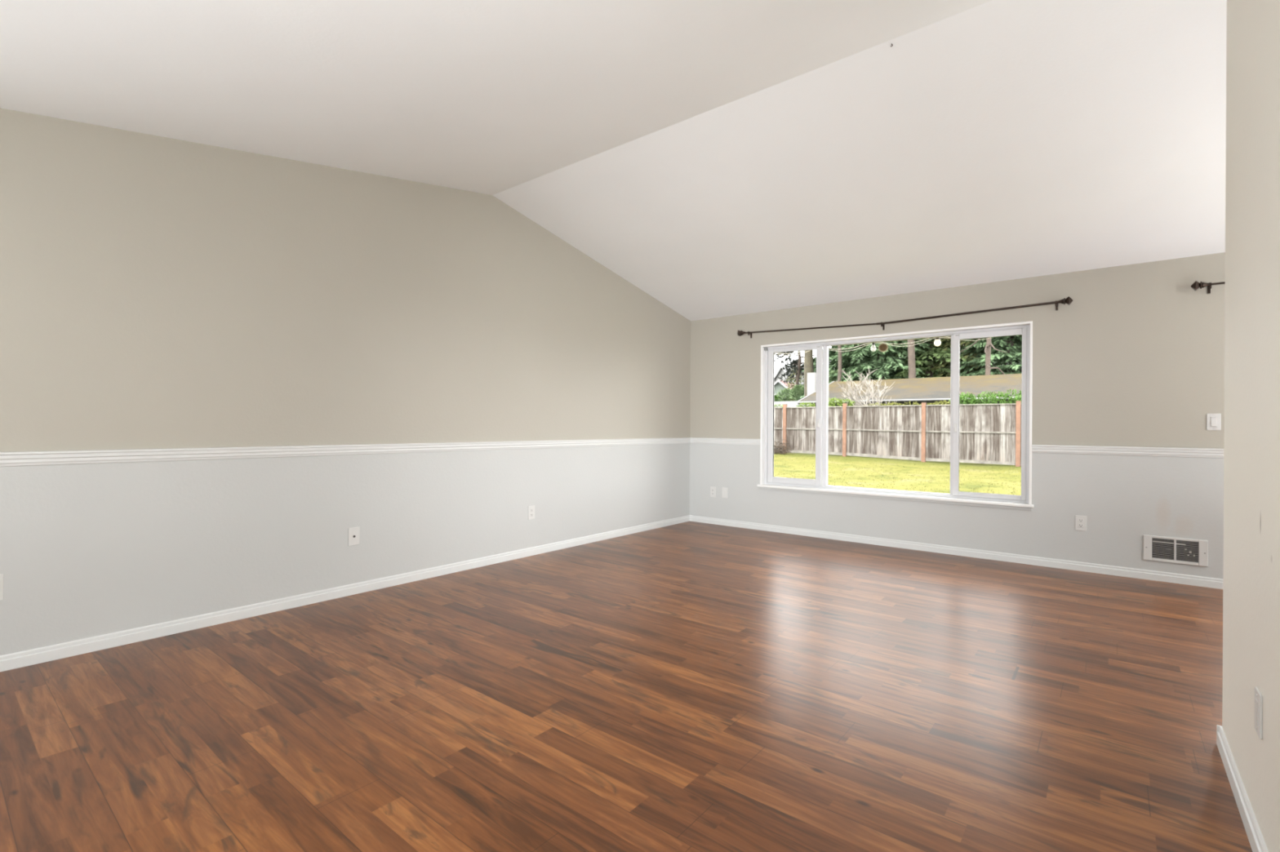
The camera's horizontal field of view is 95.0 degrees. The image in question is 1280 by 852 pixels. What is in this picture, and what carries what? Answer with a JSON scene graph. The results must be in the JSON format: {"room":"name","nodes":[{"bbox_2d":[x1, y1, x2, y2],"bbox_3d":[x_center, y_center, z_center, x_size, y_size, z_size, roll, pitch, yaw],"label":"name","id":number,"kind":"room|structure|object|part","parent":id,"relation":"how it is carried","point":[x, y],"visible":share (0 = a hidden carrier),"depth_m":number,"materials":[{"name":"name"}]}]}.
{"room":"empty living room","nodes":[
{"label":"empty living room","id":0,"kind":"room"},
{"bbox_2d":[0,107,690,656],"bbox_3d":[-1.804,-0.328,4.272,0.120,3.193,7.870,0,0,39],"label":"wall","id":1,"kind":"structure","parent":0,"point":[157,292],"depth_m":3.63,"materials":[{"name":"paint"}]},
{"bbox_2d":[0,573,3,600],"bbox_3d":[-2.990,0.750,2.703,0.009,0.122,0.075,0,0,39],"label":"outlet","id":2,"kind":"object","parent":1,"relation":"attached to","point":[1,575],"visible":1,"depth_m":2.73,"materials":[{"name":"white plastic"}]},
{"bbox_2d":[0,515,689,671],"bbox_3d":[-1.770,1.113,4.218,0.013,0.072,7.600,0,0,39],"label":"baseboard","id":3,"kind":"structure","parent":1,"relation":"attached to","point":[54,652],"depth_m":3.60,"materials":[{"name":"white paint"}]},
{"bbox_2d":[0,437,690,466],"bbox_3d":[-1.759,0.162,4.214,0.027,0.069,7.600,0,0,39],"label":"trim","id":4,"kind":"structure","parent":1,"relation":"attached to","point":[91,456],"depth_m":3.59,"materials":[{"name":"white paint"}]},
{"bbox_2d":[348,526,359,546],"bbox_3d":[-1.947,0.753,3.994,0.016,0.122,0.075,0,0,39],"label":"outlet","id":5,"kind":"object","parent":1,"relation":"attached to","point":[353,533],"visible":1,"depth_m":3.99,"materials":[{"name":"white plastic"}]},
{"bbox_2d":[528,505,534,519],"bbox_3d":[-0.966,0.772,5.220,0.009,0.122,0.075,0,0,39],"label":"outlet","id":6,"kind":"object","parent":1,"relation":"attached to","point":[531,508],"visible":1,"depth_m":5.21,"materials":[{"name":"white plastic"}]},
{"bbox_2d":[0,0,1226,320],"bbox_3d":[1.306,-1.589,1.969,8.200,0.932,8.170,0,0,39],"label":"ceiling","id":7,"kind":"structure","parent":0,"point":[720,158],"depth_m":3.23,"materials":[{"name":"paint"}]},
{"bbox_2d":[0,521,1252,851],"bbox_3d":[1.194,1.227,1.853,7.840,0.120,7.870,0,0,39],"label":"floor","id":8,"kind":"structure","parent":0,"point":[688,686],"depth_m":2.34,"materials":[{"name":"laminate"}]},
{"bbox_2d":[689,252,1225,579],"bbox_3d":[3.622,-0.043,4.860,7.600,2.449,0.150,0,0,39],"label":"wall","id":9,"kind":"structure","parent":0,"point":[1136,356],"depth_m":4.84,"materials":[{"name":"paint"}]},
{"bbox_2d":[710,486,715,497],"bbox_3d":[0.868,0.785,6.969,0.075,0.122,0.009,0,0,39],"label":"outlet","id":10,"kind":"object","parent":9,"relation":"attached to","point":[713,490],"visible":1,"depth_m":6.97,"materials":[{"name":"white plastic"}]},
{"bbox_2d":[721,487,727,498],"bbox_3d":[0.994,0.783,6.869,0.075,0.122,0.008,0,0,39],"label":"blank wall plate","id":11,"kind":"object","parent":9,"relation":"attached to","point":[724,490],"visible":1,"depth_m":6.87,"materials":[{"name":"white plastic"}]},
{"bbox_2d":[689,437,759,444],"bbox_3d":[0.975,0.179,6.874,0.953,0.069,0.027,0,0,39],"label":"trim","id":12,"kind":"structure","parent":9,"relation":"attached to","point":[693,440],"depth_m":6.84,"materials":[{"name":"white paint"}]},
{"bbox_2d":[757,320,1034,511],"bbox_3d":[2.379,-0.093,5.831,2.585,1.613,0.175,0,0,39],"label":"window","id":13,"kind":"structure","parent":9,"relation":"in","point":[819,485],"depth_m":5.64,"materials":[{"name":"white paint"}]},
{"bbox_3d":[1.686,-0.112,6.405,0.622,1.493,0.030,0,0,39],"label":"sash","id":14,"kind":"part","parent":13,"relation":"part of","materials":[{"name":"white plastic"}]},
{"bbox_3d":[2.349,0.674,5.800,2.585,0.024,0.095,0,0,39],"label":"sill","id":15,"kind":"part","parent":13,"relation":"part of","materials":[{"name":"white paint"}]},
{"bbox_3d":[3.121,-0.103,5.250,0.570,1.493,0.030,0,0,39],"label":"sash","id":16,"kind":"part","parent":13,"relation":"part of","materials":[{"name":"white plastic"}]},
{"bbox_2d":[737,296,1072,337],"bbox_3d":[2.327,-1.013,5.748,3.090,0.141,0.096,0,0,39],"label":"curtain rod","id":17,"kind":"object","parent":9,"relation":"attached to","point":[1068,300],"visible":1,"depth_m":5.41,"materials":[{"name":"brown metal"}]},
{"bbox_3d":[1.757,-1.028,6.185,1.536,0.067,0.015,0,0,39],"label":"rod","id":18,"kind":"part","parent":17,"relation":"part of","materials":[{"name":"brown metal"}]},
{"bbox_3d":[2.895,-1.010,5.270,1.486,0.049,0.019,0,0,39],"label":"rod","id":19,"kind":"part","parent":17,"relation":"part of","materials":[{"name":"brown metal"}]},
{"bbox_2d":[689,515,1222,589],"bbox_3d":[2.453,1.138,5.690,4.750,0.072,0.013,0,0,39],"label":"baseboard","id":20,"kind":"structure","parent":9,"relation":"attached to","point":[1206,582],"depth_m":5.17,"materials":[{"name":"white paint"}]},
{"bbox_2d":[1075,515,1086,531],"bbox_3d":[3.593,0.791,4.777,0.075,0.122,0.009,0,0,39],"label":"outlet","id":21,"kind":"object","parent":9,"relation":"attached to","point":[1080,521],"visible":1,"depth_m":4.78,"materials":[{"name":"white plastic"}]},
{"bbox_2d":[1031,444,1223,457],"bbox_3d":[3.817,0.196,4.588,1.253,0.069,0.027,0,0,39],"label":"trim","id":22,"kind":"structure","parent":9,"relation":"attached to","point":[1055,449],"depth_m":4.57,"materials":[{"name":"white paint"}]},
{"bbox_2d":[1143,534,1208,567],"bbox_3d":[4.033,0.938,4.420,0.360,0.192,0.014,0,0,39],"label":"wall heater","id":23,"kind":"object","parent":9,"relation":"attached to","point":[1188,550],"visible":1,"depth_m":4.41,"materials":[{"name":"white metal"}]},
{"bbox_2d":[1151,538,1173,559],"bbox_3d":[3.980,0.936,4.462,0.125,0.137,0.006,0,0,39],"label":"grille","id":24,"kind":"object","parent":23,"relation":"attached to","point":[1163,548],"depth_m":4.46,"materials":[{"name":"grey metal"}]},
{"bbox_3d":[4.010,0.887,4.444,0.186,0.010,0.007,0,0,39],"label":"heating rod","id":25,"kind":"part","parent":23,"relation":"part of","materials":[{"name":"silver metal"}]},
{"bbox_2d":[1176,541,1199,561],"bbox_3d":[4.086,0.937,4.376,0.124,0.137,0.006,0,0,39],"label":"grille","id":26,"kind":"object","parent":23,"relation":"attached to","point":[1186,551],"depth_m":4.38,"materials":[{"name":"grey metal"}]},
{"bbox_2d":[1191,280,1225,293],"bbox_3d":[5.157,-1.008,3.471,2.775,0.097,0.096,0,0,39],"label":"curtain rod","id":27,"kind":"object","parent":9,"relation":"attached to","point":[1196,285],"visible":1,"depth_m":4.28,"materials":[{"name":"brown metal"}]},
{"bbox_3d":[4.649,-1.025,3.859,1.378,0.020,0.015,0,0,39],"label":"rod","id":28,"kind":"part","parent":27,"relation":"part of","materials":[{"name":"brown metal"}]},
{"bbox_2d":[1206,413,1221,430],"bbox_3d":[4.200,-0.030,4.290,0.075,0.122,0.014,0,0,39],"label":"light switch","id":29,"kind":"object","parent":9,"relation":"attached to","point":[1213,421],"visible":1,"depth_m":4.29,"materials":[{"name":"white plastic"}]},
{"bbox_2d":[1222,0,1279,851],"bbox_3d":[0.736,-0.370,0.304,0.120,3.070,4.630,0,0,39],"label":"wall","id":30,"kind":"structure","parent":0,"point":[1251,436],"depth_m":1.70,"materials":[{"name":"beige paint"}]},
{"bbox_2d":[1216,724,1268,851],"bbox_3d":[0.730,1.128,0.310,0.146,0.072,4.643,0,0,39],"label":"baseboard","id":31,"kind":"structure","parent":30,"relation":"attached to","point":[1257,843],"depth_m":1.78,"materials":[{"name":"white paint"}]},
{"bbox_2d":[1254,686,1262,739],"bbox_3d":[1.694,0.785,1.607,0.008,0.118,0.075,0,0,39],"label":"blank wall plate","id":32,"kind":"object","parent":30,"relation":"attached to","point":[1258,696],"visible":1,"depth_m":1.59,"materials":[{"name":"white plastic"}]},
{"label":"outside","id":33,"kind":"structure","parent":0,"visible":0},
{"bbox_3d":[21.958,1.824,97.552,200.000,0.920,132.400,0,0,39],"label":"ground","id":34,"kind":"structure","parent":33,"visible":0},
{"bbox_2d":[773,394,792,401],"bbox_3d":[11.124,-0.597,47.404,3.689,4.005,1.988,0,0,39],"label":"leafy bush","id":35,"kind":"object","parent":34,"relation":"on","point":[775,396],"visible":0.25,"depth_m":46.99,"materials":[{"name":"green plant"}]},
{"bbox_2d":[773,379,795,401],"bbox_3d":[19.357,-2.108,76.685,6.040,7.358,8.720,0,0,30],"label":"house","id":36,"kind":"structure","parent":34,"relation":"on","point":[779,385],"depth_m":73.27,"materials":[{"name":"grey"}]},
{"bbox_2d":[776,388,799,401],"bbox_3d":[10.835,-0.661,41.357,2.269,4.128,1.960,0,0,39],"label":"leafy bush","id":37,"kind":"object","parent":34,"relation":"on","point":[783,397],"visible":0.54,"depth_m":41.50,"materials":[{"name":"green plant"}]},
{"bbox_2d":[773,400,806,413],"bbox_3d":[8.235,-0.072,34.581,3.203,2.757,0.250,0,0,39],"label":"wall","id":38,"kind":"structure","parent":34,"relation":"on","point":[790,403],"depth_m":34.06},
{"bbox_2d":[785,359,804,400],"bbox_3d":[12.116,-1.811,45.419,1.863,6.880,1.963,0,0,39],"label":"evergreen","id":39,"kind":"object","parent":34,"relation":"on","point":[801,376],"visible":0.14,"depth_m":45.37,"materials":[{"name":"green plant"}]},
{"bbox_2d":[774,365,815,386],"bbox_3d":[26.320,-3.931,94.547,9.720,11.084,5.440,0,0,-31],"label":"house","id":40,"kind":"structure","parent":34,"relation":"on","point":[780,371],"depth_m":92.40,"materials":[{"name":"grey"}]},
{"bbox_2d":[789,383,804,400],"bbox_3d":[10.570,-0.695,38.261,1.528,4.195,1.906,0,0,39],"label":"leafy bush","id":41,"kind":"object","parent":34,"relation":"on","point":[800,388],"visible":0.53,"depth_m":38.07,"materials":[{"name":"green plant"}]},
{"bbox_2d":[774,351,833,396],"bbox_3d":[11.449,-3.441,42.035,5.159,10.141,5.086,0,0,39],"label":"pine","id":42,"kind":"object","parent":34,"relation":"on","point":[794,364],"visible":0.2,"depth_m":42.14,"materials":[{"name":"green plant"}]},
{"bbox_2d":[804,350,813,404],"bbox_3d":[10.299,-5.625,35.350,5.448,14.716,5.202,0,0,-36],"label":"fir","id":43,"kind":"object","parent":34,"relation":"on","point":[808,356],"visible":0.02,"depth_m":35.19,"materials":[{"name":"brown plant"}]},
{"bbox_2d":[828,369,844,383],"bbox_3d":[11.479,-0.996,35.080,1.780,4.811,2.247,0,0,39],"label":"leafy bush","id":44,"kind":"object","parent":34,"relation":"on","point":[830,379],"visible":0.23,"depth_m":34.34,"materials":[{"name":"green plant"}]},
{"bbox_2d":[831,345,848,382],"bbox_3d":[11.207,-4.622,33.291,4.755,12.705,4.184,0,0,-21],"label":"fir","id":45,"kind":"object","parent":34,"relation":"on","point":[839,372],"visible":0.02,"depth_m":33.18,"materials":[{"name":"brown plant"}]},
{"bbox_2d":[797,344,893,399],"bbox_3d":[13.301,-4.375,36.686,8.470,13.106,7.521,0,0,-26],"label":"conifer","id":46,"kind":"object","parent":34,"relation":"on","point":[831,353],"visible":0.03,"depth_m":36.10,"materials":[{"name":"green plant"}]},
{"bbox_2d":[828,337,935,381],"bbox_3d":[14.231,-4.654,34.194,7.897,13.762,8.893,0,0,1],"label":"conifer","id":47,"kind":"object","parent":34,"relation":"on","point":[882,366],"visible":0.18,"depth_m":33.09,"materials":[{"name":"green plant"}]},
{"bbox_2d":[797,372,1022,460],"bbox_3d":[20.571,-0.487,30.743,16.436,4.139,23.970,0,0,39],"label":"house","id":48,"kind":"structure","parent":34,"relation":"on","point":[933,389],"depth_m":24.78,"materials":[{"name":"beige"}]},
{"bbox_2d":[907,339,915,378],"bbox_3d":[14.279,-5.453,30.642,4.968,14.408,5.185,0,0,39],"label":"fir","id":49,"kind":"object","parent":34,"relation":"on","point":[911,349],"visible":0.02,"depth_m":30.70,"materials":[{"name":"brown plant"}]},
{"bbox_2d":[884,336,981,378],"bbox_3d":[16.951,-4.497,33.958,7.364,13.525,7.039,0,0,34],"label":"conifer","id":50,"kind":"object","parent":34,"relation":"on","point":[929,354],"visible":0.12,"depth_m":33.29,"materials":[{"name":"green plant"}]},
{"bbox_2d":[924,336,1004,377],"bbox_3d":[18.870,-4.226,33.339,6.534,12.079,6.578,0,0,-14],"label":"conifer","id":51,"kind":"object","parent":34,"relation":"on","point":[944,363],"visible":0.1,"depth_m":32.91,"materials":[{"name":"green plant"}]},
{"bbox_2d":[960,337,1005,375],"bbox_3d":[16.990,-4.770,28.791,4.792,13.074,4.440,0,0,39],"label":"fir","id":52,"kind":"object","parent":34,"relation":"on","point":[988,347],"visible":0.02,"depth_m":28.56,"materials":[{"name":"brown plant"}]},
{"bbox_2d":[947,334,1022,376],"bbox_3d":[19.501,-4.336,31.164,7.521,13.106,8.470,0,0,32],"label":"conifer","id":53,"kind":"object","parent":34,"relation":"on","point":[1011,359],"visible":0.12,"depth_m":30.67,"materials":[{"name":"green plant"}]},
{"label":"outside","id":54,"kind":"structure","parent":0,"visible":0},
{"bbox_2d":[774,337,991,355],"bbox_3d":[2.726,-0.932,6.772,5.001,0.139,0.068,0,0,39],"label":"string light","id":55,"kind":"object","parent":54,"point":[937,342],"visible":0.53,"depth_m":6.72,"materials":[{"name":"white plastic"}]},
{"bbox_3d":[2.704,-0.902,6.790,0.060,0.080,0.060,0,0,39],"label":"clear bulb","id":56,"kind":"part","parent":55,"relation":"part of","materials":[{"name":"clear glass"}]},
{"bbox_3d":[3.231,-0.904,6.366,0.068,0.076,0.068,0,0,39],"label":"glowing bulb","id":57,"kind":"part","parent":55,"relation":"part of","materials":[{"name":"white glass"}]},
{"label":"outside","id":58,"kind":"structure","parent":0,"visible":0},
{"bbox_2d":[773,453,1021,495],"bbox_3d":[3.074,1.187,16.633,36.000,0.340,17.500,0,0,39],"label":"ground","id":59,"kind":"structure","parent":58,"point":[934,484],"depth_m":15.52,"materials":[{"name":"green plant"}]},
{"bbox_2d":[773,439,796,454],"bbox_3d":[5.204,0.712,22.398,1.078,0.707,1.704,0,0,-36],"label":"brush pile","id":60,"kind":"object","parent":59,"relation":"on","point":[780,446],"visible":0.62,"depth_m":22.21,"materials":[{"name":"brown plant"}]},
{"bbox_2d":[773,401,815,414],"bbox_3d":[6.192,0.196,23.741,1.872,2.364,0.874,0,0,33],"label":"leafy shrub","id":61,"kind":"object","parent":59,"relation":"on","point":[803,402],"visible":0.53,"depth_m":23.44,"materials":[{"name":"green plant"}]},
{"bbox_2d":[828,397,855,406],"bbox_3d":[7.602,0.114,22.547,1.375,2.545,0.835,0,0,39],"label":"leafy shrub","id":62,"kind":"object","parent":59,"relation":"on","point":[830,401],"visible":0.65,"depth_m":22.45,"materials":[{"name":"green plant"}]},
{"bbox_2d":[835,368,896,426],"bbox_3d":[8.966,-0.435,23.224,2.194,3.659,3.064,0,0,39],"label":"bare shrub","id":63,"kind":"object","parent":59,"relation":"on","point":[853,395],"visible":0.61,"depth_m":22.92,"materials":[{"name":"beige plant"}]},
{"bbox_2d":[773,400,1021,466],"bbox_3d":[8.691,0.247,20.538,23.774,2.156,0.124,0,0,39],"label":"fence","id":64,"kind":"object","parent":59,"relation":"on","point":[986,432],"visible":0.33,"depth_m":20.12,"materials":[{"name":"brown wood"}]},
{"bbox_3d":[4.656,0.112,23.814,2.529,1.664,0.026,0,0,39],"label":"board panel","id":65,"kind":"part","parent":64,"relation":"part of","materials":[{"name":"grey wood"}]},
{"bbox_3d":[5.676,0.157,22.964,0.120,1.990,0.120,0,0,39],"label":"post","id":66,"kind":"part","parent":64,"relation":"part of","materials":[{"name":"brown wood"}]},
{"bbox_3d":[6.606,-0.714,22.239,2.230,0.035,0.090,0,0,39],"label":"rail","id":67,"kind":"part","parent":64,"relation":"part of","materials":[{"name":"grey wood"}]},
{"bbox_3d":[6.586,0.113,22.220,2.230,0.061,0.040,0,0,39],"label":"rail","id":68,"kind":"part","parent":64,"relation":"part of","materials":[{"name":"grey wood"}]},
{"bbox_3d":[6.606,0.141,22.246,2.224,1.695,0.025,0,0,39],"label":"board panel","id":69,"kind":"part","parent":64,"relation":"part of","materials":[{"name":"grey wood"}]},
{"bbox_3d":[6.583,1.004,22.224,2.230,0.132,0.030,0,0,39],"label":"rail","id":70,"kind":"part","parent":64,"relation":"part of","materials":[{"name":"grey wood"}]},
{"bbox_3d":[7.507,0.184,21.491,0.120,2.022,0.120,0,0,39],"label":"post","id":71,"kind":"part","parent":64,"relation":"part of","materials":[{"name":"brown wood"}]},
{"bbox_3d":[8.541,1.076,20.649,2.555,0.189,0.030,0,0,39],"label":"rail","id":72,"kind":"part","parent":64,"relation":"part of","materials":[{"name":"grey wood"}]},
{"bbox_3d":[8.564,-0.702,20.664,2.555,0.035,0.090,0,0,39],"label":"rail","id":73,"kind":"part","parent":64,"relation":"part of","materials":[{"name":"grey wood"}]},
{"bbox_3d":[8.543,0.156,20.645,2.555,0.090,0.040,0,0,39],"label":"rail","id":74,"kind":"part","parent":64,"relation":"part of","materials":[{"name":"grey wood"}]},
{"bbox_3d":[8.563,0.196,20.670,2.549,1.784,0.025,0,0,39],"label":"board panel","id":75,"kind":"part","parent":64,"relation":"part of","materials":[{"name":"grey wood"}]},
{"bbox_3d":[9.591,0.257,19.814,0.120,2.081,0.120,0,0,39],"label":"post","id":76,"kind":"part","parent":64,"relation":"part of","materials":[{"name":"brown wood"}]},
{"bbox_3d":[10.637,0.197,18.960,2.580,0.057,0.040,0,0,39],"label":"rail","id":77,"kind":"part","parent":64,"relation":"part of","materials":[{"name":"grey wood"}]},
{"bbox_3d":[10.634,1.146,18.965,2.580,0.125,0.030,0,0,39],"label":"rail","id":78,"kind":"part","parent":64,"relation":"part of","materials":[{"name":"grey wood"}]},
{"bbox_3d":[10.658,-0.689,18.980,2.580,0.035,0.090,0,0,39],"label":"rail","id":79,"kind":"part","parent":64,"relation":"part of","materials":[{"name":"grey wood"}]},
{"bbox_3d":[10.658,0.223,18.986,2.574,1.811,0.025,0,0,39],"label":"board panel","id":80,"kind":"part","parent":64,"relation":"part of","materials":[{"name":"grey wood"}]},
{"bbox_3d":[11.695,0.282,18.122,0.120,2.105,0.120,0,0,39],"label":"post","id":81,"kind":"part","parent":64,"relation":"part of","materials":[{"name":"brown wood"}]},
{"bbox_3d":[12.750,0.238,17.303,2.544,1.816,0.025,0,0,39],"label":"board panel","id":82,"kind":"part","parent":64,"relation":"part of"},
{"bbox_2d":[773,453,1021,495],"bbox_3d":[4.866,1.180,16.074,12.606,0.364,11.287,0,0,39],"label":"grass tufts","id":83,"kind":"object","parent":59,"relation":"on","point":[776,454],"visible":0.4,"depth_m":15.93,"materials":[{"name":"green plant"}]},
{"bbox_2d":[884,401,920,405],"bbox_3d":[9.356,0.254,20.874,1.243,2.288,0.794,0,0,39],"label":"leafy shrub","id":84,"kind":"object","parent":59,"relation":"on","point":[891,403],"visible":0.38,"depth_m":20.89,"materials":[{"name":"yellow plant"}]},
{"bbox_2d":[927,400,950,462],"bbox_3d":[10.333,0.250,20.220,1.048,2.305,0.841,0,0,39],"label":"leafy shrub","id":85,"kind":"object","parent":59,"relation":"on","point":[946,402],"visible":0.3,"depth_m":20.17,"materials":[{"name":"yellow plant"}]},
{"bbox_2d":[959,391,985,464],"bbox_3d":[11.073,0.113,19.767,0.968,2.589,0.909,0,0,1],"label":"leafy shrub","id":86,"kind":"object","parent":59,"relation":"on","point":[966,396],"visible":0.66,"depth_m":19.60,"materials":[{"name":"green plant"}]},
{"bbox_2d":[948,390,1020,461],"bbox_3d":[11.607,0.101,19.605,2.371,2.622,1.029,0,0,39],"label":"leafy shrub","id":87,"kind":"object","parent":59,"relation":"on","point":[992,393],"visible":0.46,"depth_m":19.50,"materials":[{"name":"green plant"}]},
{"bbox_2d":[991,389,1021,404],"bbox_3d":[12.118,0.099,18.968,1.268,2.632,1.002,0,0,39],"label":"leafy shrub","id":88,"kind":"object","parent":59,"relation":"on","point":[1006,394],"visible":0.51,"depth_m":19.02,"materials":[{"name":"green plant"}]},
{"bbox_3d":[3.810,-1.277,5.325,8.500,0.040,0.799,0,0,39],"label":"trim","id":89,"kind":"structure","parent":0,"visible":0},
{"bbox_3d":[4.092,-1.221,5.675,8.500,0.150,0.100,0,0,39],"label":"trim","id":90,"kind":"structure","parent":89,"relation":"attached to","visible":0},
{"bbox_2d":[878,342,888,352],"bbox_3d":[2.790,-1.016,6.723,0.103,0.336,0.015,0,0,19],"label":"wooden disc","id":91,"kind":"object","parent":90,"relation":"hanging from","point":[882,348],"visible":0.95,"depth_m":6.72,"materials":[{"name":"brown wood"}]}
]}

